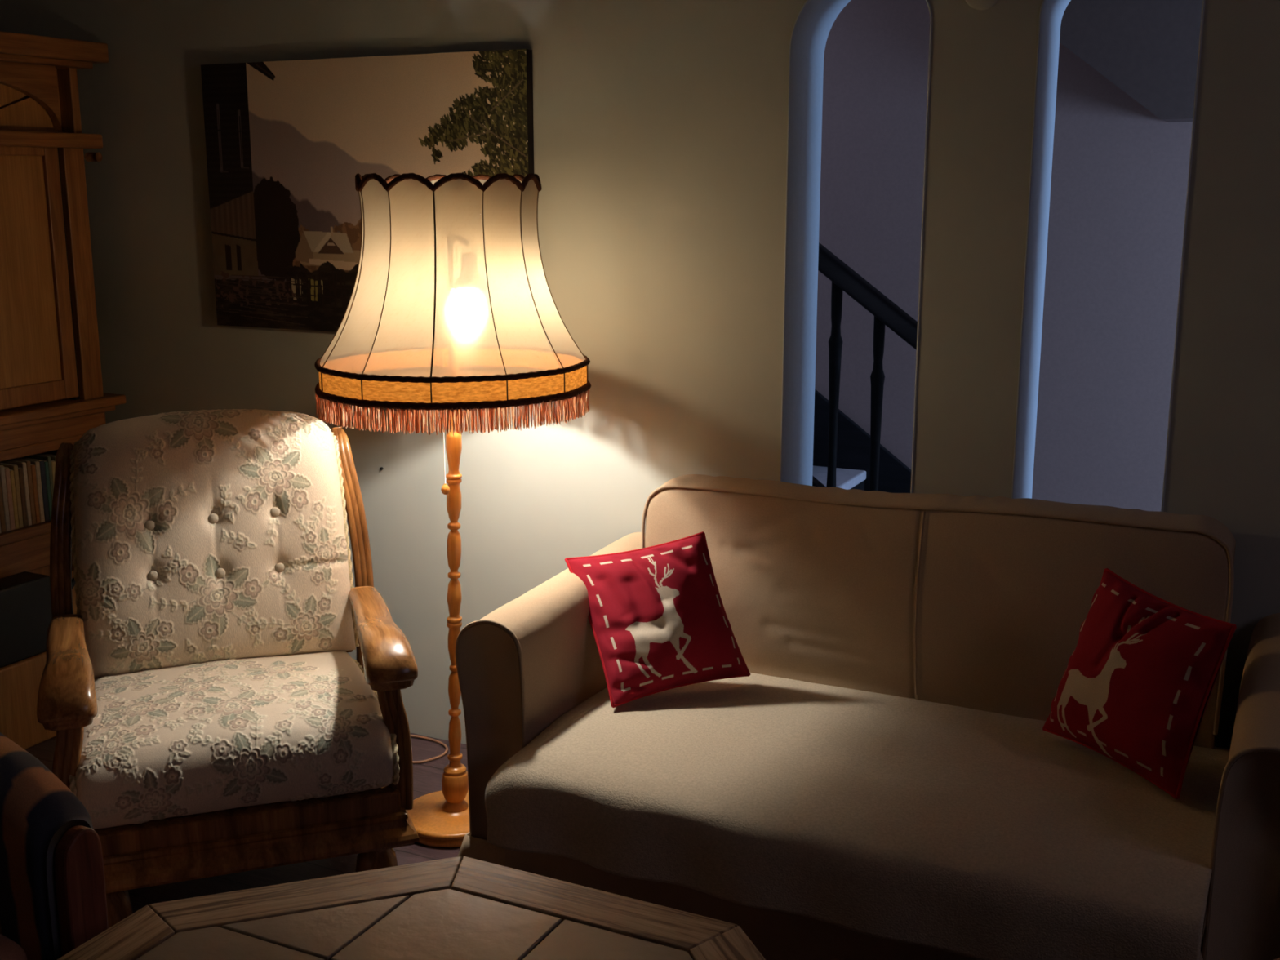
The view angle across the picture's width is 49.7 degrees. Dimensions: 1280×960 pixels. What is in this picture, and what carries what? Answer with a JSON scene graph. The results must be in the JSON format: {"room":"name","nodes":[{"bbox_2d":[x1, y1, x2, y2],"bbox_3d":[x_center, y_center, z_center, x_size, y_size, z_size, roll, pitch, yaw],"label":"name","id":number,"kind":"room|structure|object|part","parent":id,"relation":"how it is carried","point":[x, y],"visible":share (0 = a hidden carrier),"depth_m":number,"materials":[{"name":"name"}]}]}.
{"room":"living room","nodes":[
{"label":"living room","id":0,"kind":"room"},
{"bbox_2d":[24,733,467,913],"bbox_3d":[-0.062,1.252,1.433,6.320,0.050,3.986,6,13,26],"label":"floor","id":1,"kind":"structure","parent":0,"point":[427,776],"depth_m":3.11,"materials":[{"name":"brown wood"}]},
{"bbox_2d":[0,651,56,749],"bbox_3d":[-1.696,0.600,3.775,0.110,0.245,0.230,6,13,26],"label":"cabinet","id":2,"kind":"object","parent":1,"relation":"on","point":[20,681],"visible":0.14,"depth_m":3.72,"materials":[{"name":"brown wood"}]},
{"bbox_2d":[0,571,52,667],"bbox_3d":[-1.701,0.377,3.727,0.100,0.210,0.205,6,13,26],"label":"television","id":3,"kind":"object","parent":2,"relation":"on","point":[25,604],"visible":0.79,"depth_m":3.71,"materials":[{"name":"plastic"}]},
{"bbox_2d":[0,732,108,959],"bbox_3d":[-1.331,0.659,1.972,0.825,0.884,0.736,6,13,26],"label":"striped armchair","id":4,"kind":"object","parent":1,"relation":"on","point":[53,901],"visible":0.98,"depth_m":2.04,"materials":[{"name":"fabric"}]},
{"bbox_2d":[0,933,26,959],"bbox_3d":[-1.255,0.747,1.953,0.600,0.150,0.500,6,13,26],"label":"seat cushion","id":5,"kind":"object","parent":4,"relation":"on","point":[12,946],"depth_m":2.02,"materials":[{"name":"fabric"}]},
{"bbox_2d":[0,31,125,613],"bbox_3d":[-2.090,-0.158,3.398,0.480,1.885,1.745,6,13,26],"label":"upper cabinet","id":6,"kind":"object","parent":1,"relation":"on","point":[51,393],"visible":0.45,"depth_m":3.80,"materials":[{"name":"brown wood"}]},
{"bbox_2d":[0,475,5,533],"bbox_3d":[-1.797,0.049,3.793,0.120,0.185,0.014,6,13,26],"label":"book","id":7,"kind":"object","parent":6,"relation":"on","point":[2,508],"visible":1,"depth_m":3.77,"materials":[{"name":"paper"}]},
{"bbox_2d":[0,465,10,531],"bbox_3d":[-1.791,0.046,3.806,0.120,0.184,0.014,6,13,26],"label":"book","id":8,"kind":"object","parent":6,"relation":"on","point":[2,467],"visible":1,"depth_m":3.78,"materials":[{"name":"paper"}]},
{"bbox_2d":[4,466,15,530],"bbox_3d":[-1.784,0.047,3.820,0.120,0.176,0.015,6,13,26],"label":"book","id":9,"kind":"object","parent":6,"relation":"on","point":[9,493],"visible":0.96,"depth_m":3.79,"materials":[{"name":"paper"}]},
{"bbox_2d":[0,462,23,528],"bbox_3d":[-1.772,0.041,3.844,0.120,0.178,0.014,6,13,26],"label":"book","id":10,"kind":"object","parent":6,"relation":"on","point":[14,467],"visible":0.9,"depth_m":3.81,"materials":[{"name":"paper"}]},
{"bbox_2d":[9,469,18,528],"bbox_3d":[-1.778,0.049,3.833,0.120,0.167,0.012,6,13,26],"label":"book","id":11,"kind":"object","parent":6,"relation":"on","point":[11,472],"visible":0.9,"depth_m":3.81,"materials":[{"name":"paper"}]},
{"bbox_2d":[0,459,31,525],"bbox_3d":[-1.759,0.034,3.869,0.120,0.181,0.013,6,13,26],"label":"book","id":12,"kind":"object","parent":6,"relation":"on","point":[21,464],"visible":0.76,"depth_m":3.84,"materials":[{"name":"paper"}]},
{"bbox_2d":[9,458,35,524],"bbox_3d":[-1.753,0.030,3.881,0.120,0.184,0.014,6,13,26],"label":"book","id":13,"kind":"object","parent":6,"relation":"on","point":[27,461],"visible":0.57,"depth_m":3.85,"materials":[{"name":"paper"}]},
{"bbox_2d":[17,466,27,527],"bbox_3d":[-1.765,0.043,3.858,0.120,0.168,0.014,6,13,26],"label":"book","id":14,"kind":"object","parent":6,"relation":"on","point":[20,469],"visible":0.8,"depth_m":3.83,"materials":[{"name":"paper"}]},
{"bbox_2d":[0,520,50,546],"bbox_3d":[-2.124,0.227,3.472,0.425,0.030,1.620,6,13,26],"label":"shelf","id":15,"kind":"object","parent":6,"relation":"attached to","point":[39,532],"depth_m":3.84,"materials":[{"name":"brown wood"}]},
{"bbox_2d":[15,457,44,522],"bbox_3d":[-1.740,0.029,3.908,0.120,0.176,0.015,6,13,26],"label":"book","id":16,"kind":"object","parent":6,"relation":"on","point":[35,463],"visible":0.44,"depth_m":3.88,"materials":[{"name":"paper"}]},
{"bbox_3d":[-1.766,-0.530,3.588,0.014,0.622,0.577,6,13,26],"label":"door panel","id":17,"kind":"part","parent":6,"relation":"part of","materials":[{"name":"brown wood"}]},
{"bbox_2d":[17,457,49,521],"bbox_3d":[-1.733,0.026,3.922,0.120,0.176,0.016,6,13,26],"label":"book","id":18,"kind":"object","parent":6,"relation":"on","point":[41,461],"visible":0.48,"depth_m":3.90,"materials":[{"name":"paper"}]},
{"bbox_2d":[30,463,39,524],"bbox_3d":[-1.746,0.035,3.895,0.120,0.169,0.014,6,13,26],"label":"book","id":19,"kind":"object","parent":6,"relation":"on","point":[33,466],"visible":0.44,"depth_m":3.87,"materials":[{"name":"paper"}]},
{"bbox_3d":[-1.977,0.317,3.352,0.030,0.094,1.505,6,13,26],"label":"rail","id":20,"kind":"part","parent":6,"relation":"part of","materials":[{"name":"brown wood"}]},
{"bbox_2d":[22,454,53,504],"bbox_3d":[-1.721,0.017,3.943,0.120,0.183,0.010,6,13,26],"label":"book","id":21,"kind":"object","parent":6,"relation":"on","point":[46,458],"visible":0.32,"depth_m":3.91,"materials":[{"name":"green paper"}]},
{"bbox_3d":[-1.763,-0.515,3.584,0.022,0.695,0.675,6,13,26],"label":"door frame","id":22,"kind":"part","parent":6,"relation":"part of","materials":[{"name":"brown wood"}]},
{"bbox_3d":[-1.952,0.019,3.346,0.045,0.029,1.630,6,13,26],"label":"rail","id":23,"kind":"part","parent":6,"relation":"part of","materials":[{"name":"brown wood"}]},
{"bbox_2d":[35,453,56,462],"bbox_3d":[-1.710,0.015,3.967,0.120,0.178,0.012,6,13,26],"label":"book","id":24,"kind":"object","parent":6,"relation":"on","point":[52,457],"visible":0.16,"depth_m":3.93,"materials":[{"name":"paper"}]},
{"bbox_2d":[44,460,52,519],"bbox_3d":[-1.726,0.025,3.935,0.120,0.171,0.011,6,13,26],"label":"book","id":25,"kind":"object","parent":6,"relation":"on","point":[46,470],"visible":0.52,"depth_m":3.91,"materials":[{"name":"paper"}]},
{"bbox_3d":[-1.978,0.543,3.429,0.014,0.380,1.455,6,13,26],"label":"panel","id":26,"kind":"part","parent":6,"relation":"part of","materials":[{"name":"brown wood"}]},
{"bbox_3d":[-1.949,-0.023,3.336,0.050,0.056,1.630,6,13,26],"label":"rail","id":27,"kind":"part","parent":6,"relation":"part of","materials":[{"name":"brown wood"}]},
{"bbox_2d":[50,460,55,488],"bbox_3d":[-1.716,0.022,3.956,0.120,0.168,0.014,6,13,26],"label":"book","id":28,"kind":"object","parent":6,"relation":"on","point":[53,463],"visible":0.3,"depth_m":3.92,"materials":[{"name":"paper"}]},
{"bbox_3d":[-2.090,-1.046,3.208,0.480,0.070,1.745,6,13,26],"label":"cornice","id":29,"kind":"part","parent":6,"relation":"part of","materials":[{"name":"brown wood"}]},
{"bbox_3d":[-1.763,-0.319,4.110,0.418,1.780,0.027,6,13,26],"label":"panel","id":30,"kind":"part","parent":6,"relation":"part of","materials":[{"name":"brown wood"}]},
{"bbox_3d":[-1.593,-0.581,3.927,0.034,0.710,0.069,6,13,26],"label":"post","id":31,"kind":"part","parent":6,"relation":"part of","materials":[{"name":"brown wood"}]},
{"bbox_3d":[-1.554,-0.918,3.925,0.042,0.025,0.026,6,13,26],"label":"hinge knob","id":32,"kind":"part","parent":6,"relation":"part of","materials":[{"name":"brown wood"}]},
{"bbox_2d":[36,408,419,928],"bbox_3d":[-0.891,0.387,2.976,0.716,0.996,0.700,-4,13,-19],"label":"armchair","id":33,"kind":"object","parent":1,"relation":"on","point":[206,704],"visible":0.97,"depth_m":3.02,"materials":[{"name":"fabric"}]},
{"bbox_3d":[-1.280,0.277,3.116,0.046,0.714,0.143,0,12,1],"label":"post","id":34,"kind":"part","parent":33,"relation":"part of","materials":[{"name":"brown wood"}]},
{"bbox_3d":[-1.152,0.370,2.798,0.109,0.099,0.556,-4,13,-19],"label":"armrest","id":35,"kind":"part","parent":33,"relation":"part of","materials":[{"name":"brown wood"}]},
{"bbox_3d":[-1.094,0.576,2.654,0.071,0.321,0.027,-4,13,-19],"label":"post","id":36,"kind":"part","parent":33,"relation":"part of","materials":[{"name":"brown wood"}]},
{"bbox_3d":[-1.155,0.567,2.854,0.020,0.142,0.520,-4,13,-18],"label":"cord","id":37,"kind":"part","parent":33,"relation":"part of","materials":[{"name":"beige fabric"}]},
{"bbox_3d":[-1.254,0.174,3.087,0.018,0.504,0.168,-2,12,-11],"label":"cord","id":38,"kind":"part","parent":33,"relation":"part of","materials":[{"name":"beige fabric"}]},
{"bbox_2d":[73,408,355,678],"bbox_3d":[-0.970,0.132,3.151,0.597,0.571,0.212,-4,13,-19],"label":"cushion","id":39,"kind":"object","parent":33,"relation":"on","point":[202,537],"depth_m":3.10,"materials":[{"name":"beige fabric"}]},
{"bbox_2d":[75,650,394,829],"bbox_3d":[-0.873,0.526,2.956,0.612,0.194,0.547,-4,13,-19],"label":"seat cushion","id":40,"kind":"object","parent":33,"relation":"on","point":[190,740],"depth_m":2.78,"materials":[{"name":"beige fabric"}]},
{"bbox_3d":[-0.886,0.638,3.016,0.630,0.057,0.568,-4,13,-19],"label":"seat rail","id":41,"kind":"part","parent":33,"relation":"part of","materials":[{"name":"brown wood"}]},
{"bbox_3d":[-0.707,0.133,3.278,0.019,0.504,0.168,-6,14,-27],"label":"cord","id":42,"kind":"part","parent":33,"relation":"part of","materials":[{"name":"beige fabric"}]},
{"bbox_3d":[-0.691,0.233,3.322,0.046,0.714,0.143,-10,16,-39],"label":"post","id":43,"kind":"part","parent":33,"relation":"part of","materials":[{"name":"brown wood"}]},
{"bbox_3d":[-0.587,0.525,3.052,0.020,0.141,0.520,-5,13,-20],"label":"cord","id":44,"kind":"part","parent":33,"relation":"part of","materials":[{"name":"beige fabric"}]},
{"bbox_3d":[-0.581,0.327,2.998,0.109,0.099,0.556,-4,13,-19],"label":"armrest","id":45,"kind":"part","parent":33,"relation":"part of","materials":[{"name":"brown wood"}]},
{"bbox_3d":[-0.509,0.532,2.858,0.071,0.321,0.027,-4,13,-19],"label":"post","id":46,"kind":"part","parent":33,"relation":"part of","materials":[{"name":"brown wood"}]},
{"bbox_2d":[57,856,765,959],"bbox_3d":[-0.325,0.951,1.649,1.150,0.450,1.150,6,13,26],"label":"coffee table","id":47,"kind":"object","parent":1,"relation":"on","point":[457,908],"visible":1,"depth_m":2.00,"materials":[{"name":"brown wood"}]},
{"bbox_2d":[314,173,591,847],"bbox_3d":[-0.432,0.047,3.307,0.610,1.522,0.936,-1,12,-6],"label":"floor lamp","id":48,"kind":"object","parent":1,"relation":"on","point":[451,307],"visible":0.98,"depth_m":2.85,"materials":[{"name":"beige fabric"}]},
{"bbox_3d":[-0.438,-0.176,3.062,0.002,0.380,0.002,6,13,26],"label":"pull cord","id":49,"kind":"part","parent":48,"relation":"part of","materials":[{"name":"white fabric"}]},
{"bbox_3d":[-0.438,0.020,3.104,0.020,0.025,0.020,6,13,26],"label":"cord knob","id":50,"kind":"part","parent":48,"relation":"part of","materials":[{"name":"brown wood"}]},
{"bbox_3d":[-0.416,-0.645,2.992,0.404,0.038,0.404,6,13,26],"label":"trim","id":51,"kind":"part","parent":48,"relation":"part of","materials":[{"name":"black fabric"}]},
{"bbox_3d":[-0.416,-0.264,3.074,0.608,0.014,0.608,6,13,26],"label":"trim","id":52,"kind":"part","parent":48,"relation":"part of","materials":[{"name":"fabric"}]},
{"bbox_3d":[-0.416,-0.461,3.032,0.594,0.401,0.594,6,13,26],"label":"lamp shade","id":53,"kind":"part","parent":48,"relation":"part of","materials":[{"name":"white fabric"}]},
{"bbox_3d":[-0.416,-0.211,3.085,0.612,0.017,0.612,6,13,26],"label":"trim","id":54,"kind":"part","parent":48,"relation":"part of","materials":[{"name":"fabric"}]},
{"bbox_2d":[455,474,1279,959],"bbox_3d":[0.476,0.497,2.775,1.662,0.851,0.800,6,13,26],"label":"sofa","id":55,"kind":"object","parent":1,"relation":"on","point":[977,602],"visible":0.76,"depth_m":2.85,"materials":[{"name":"fabric"}]},
{"bbox_3d":[-0.152,0.496,3.147,0.158,0.620,0.695,6,13,26],"label":"armrest","id":56,"kind":"part","parent":55,"relation":"part of","materials":[{"name":"fabric"}]},
{"bbox_2d":[484,672,1230,959],"bbox_3d":[0.429,0.611,2.700,1.297,0.162,0.745,6,13,26],"label":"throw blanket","id":57,"kind":"object","parent":55,"relation":"on","point":[973,833],"visible":0.91,"depth_m":2.50,"materials":[{"name":"beige fabric"}]},
{"bbox_2d":[564,531,750,707],"bbox_3d":[0.050,0.273,3.057,0.355,0.336,0.293,-5,13,-22],"label":"cushion","id":58,"kind":"object","parent":57,"relation":"on","point":[659,621],"visible":0.99,"depth_m":2.98,"materials":[{"name":"red fabric"}]},
{"bbox_2d":[1042,568,1236,799],"bbox_3d":[0.912,0.365,2.578,0.124,0.357,0.392,-8,15,-33],"label":"cushion","id":59,"kind":"object","parent":57,"relation":"on","point":[1135,690],"visible":1,"depth_m":2.51,"materials":[{"name":"red fabric"}]},
{"bbox_2d":[644,474,1235,748],"bbox_3d":[0.600,0.250,3.008,1.250,0.464,0.184,6,13,26],"label":"cushion","id":60,"kind":"object","parent":55,"relation":"on","point":[977,602],"depth_m":2.92,"materials":[{"name":"fabric"}]},
{"bbox_3d":[0.488,0.732,2.845,1.295,0.175,0.745,6,13,26],"label":"seat","id":61,"kind":"part","parent":55,"relation":"part of","materials":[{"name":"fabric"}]},
{"bbox_2d":[1201,902,1207,940],"bbox_3d":[0.448,0.607,2.727,1.284,0.116,0.650,6,13,26],"label":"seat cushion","id":62,"kind":"object","parent":55,"relation":"on","point":[1204,937],"depth_m":2.25,"materials":[{"name":"fabric"}]},
{"bbox_3d":[0.633,0.330,3.088,1.240,0.500,0.050,6,13,26],"label":"frame","id":63,"kind":"part","parent":55,"relation":"part of","materials":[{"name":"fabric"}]},
{"bbox_3d":[1.150,0.633,2.518,0.159,0.617,0.695,6,13,26],"label":"armrest","id":64,"kind":"part","parent":55,"relation":"part of","materials":[{"name":"fabric"}]},
{"bbox_2d":[0,0,1279,748],"bbox_3d":[0.903,-0.355,2.969,6.220,2.450,0.223,6,13,26],"label":"wall","id":65,"kind":"structure","parent":0,"point":[660,126],"depth_m":3.25,"materials":[{"name":"paint"}]},
{"bbox_2d":[200,48,533,332],"bbox_3d":[-0.719,-0.729,3.573,1.016,0.698,0.028,6,13,26],"label":"picture","id":66,"kind":"object","parent":65,"relation":"attached to","point":[287,142],"visible":0.62,"depth_m":3.60},
{"bbox_2d":[779,0,932,493],"bbox_3d":[0.515,-0.494,3.140,0.319,1.249,0.220,6,13,26],"label":"window frame","id":67,"kind":"structure","parent":65,"relation":"attached to","point":[813,24],"depth_m":3.18,"materials":[{"name":"paint"}]},
{"bbox_2d":[1011,0,1204,511],"bbox_3d":[0.990,-0.445,2.911,0.314,1.249,0.220,6,13,26],"label":"arch","id":68,"kind":"object","parent":65,"relation":"attached to","point":[1051,11],"depth_m":2.94,"materials":[{"name":"paint"}]},
{"bbox_2d":[814,0,1192,511],"bbox_3d":[1.444,-0.630,3.892,5.500,3.400,0.100,6,13,26],"label":"wall","id":69,"kind":"structure","parent":0,"point":[1120,171],"depth_m":4.00,"materials":[{"name":"paint"}]},
{"bbox_2d":[1059,0,1202,122],"bbox_3d":[1.649,-1.428,3.452,2.900,1.015,0.190,6,13,26],"label":"ceiling","id":70,"kind":"structure","parent":0,"point":[1148,49],"depth_m":3.59,"materials":[{"name":"paint"}]},
{"bbox_3d":[1.214,1.130,3.793,5.500,0.040,0.939,6,13,26],"label":"floor","id":71,"kind":"structure","parent":0,"visible":0},
{"bbox_2d":[812,242,917,493],"bbox_3d":[0.488,-0.132,4.022,2.165,2.136,0.705,6,13,26],"label":"staircase","id":72,"kind":"structure","parent":71,"relation":"on","point":[846,456],"depth_m":3.62,"materials":[{"name":"brown wood"}]},
{"bbox_3d":[0.294,-0.731,3.631,1.076,0.800,0.060,6,13,26],"label":"handrail","id":73,"kind":"part","parent":72,"relation":"part of","materials":[{"name":"brown wood"}]}
]}

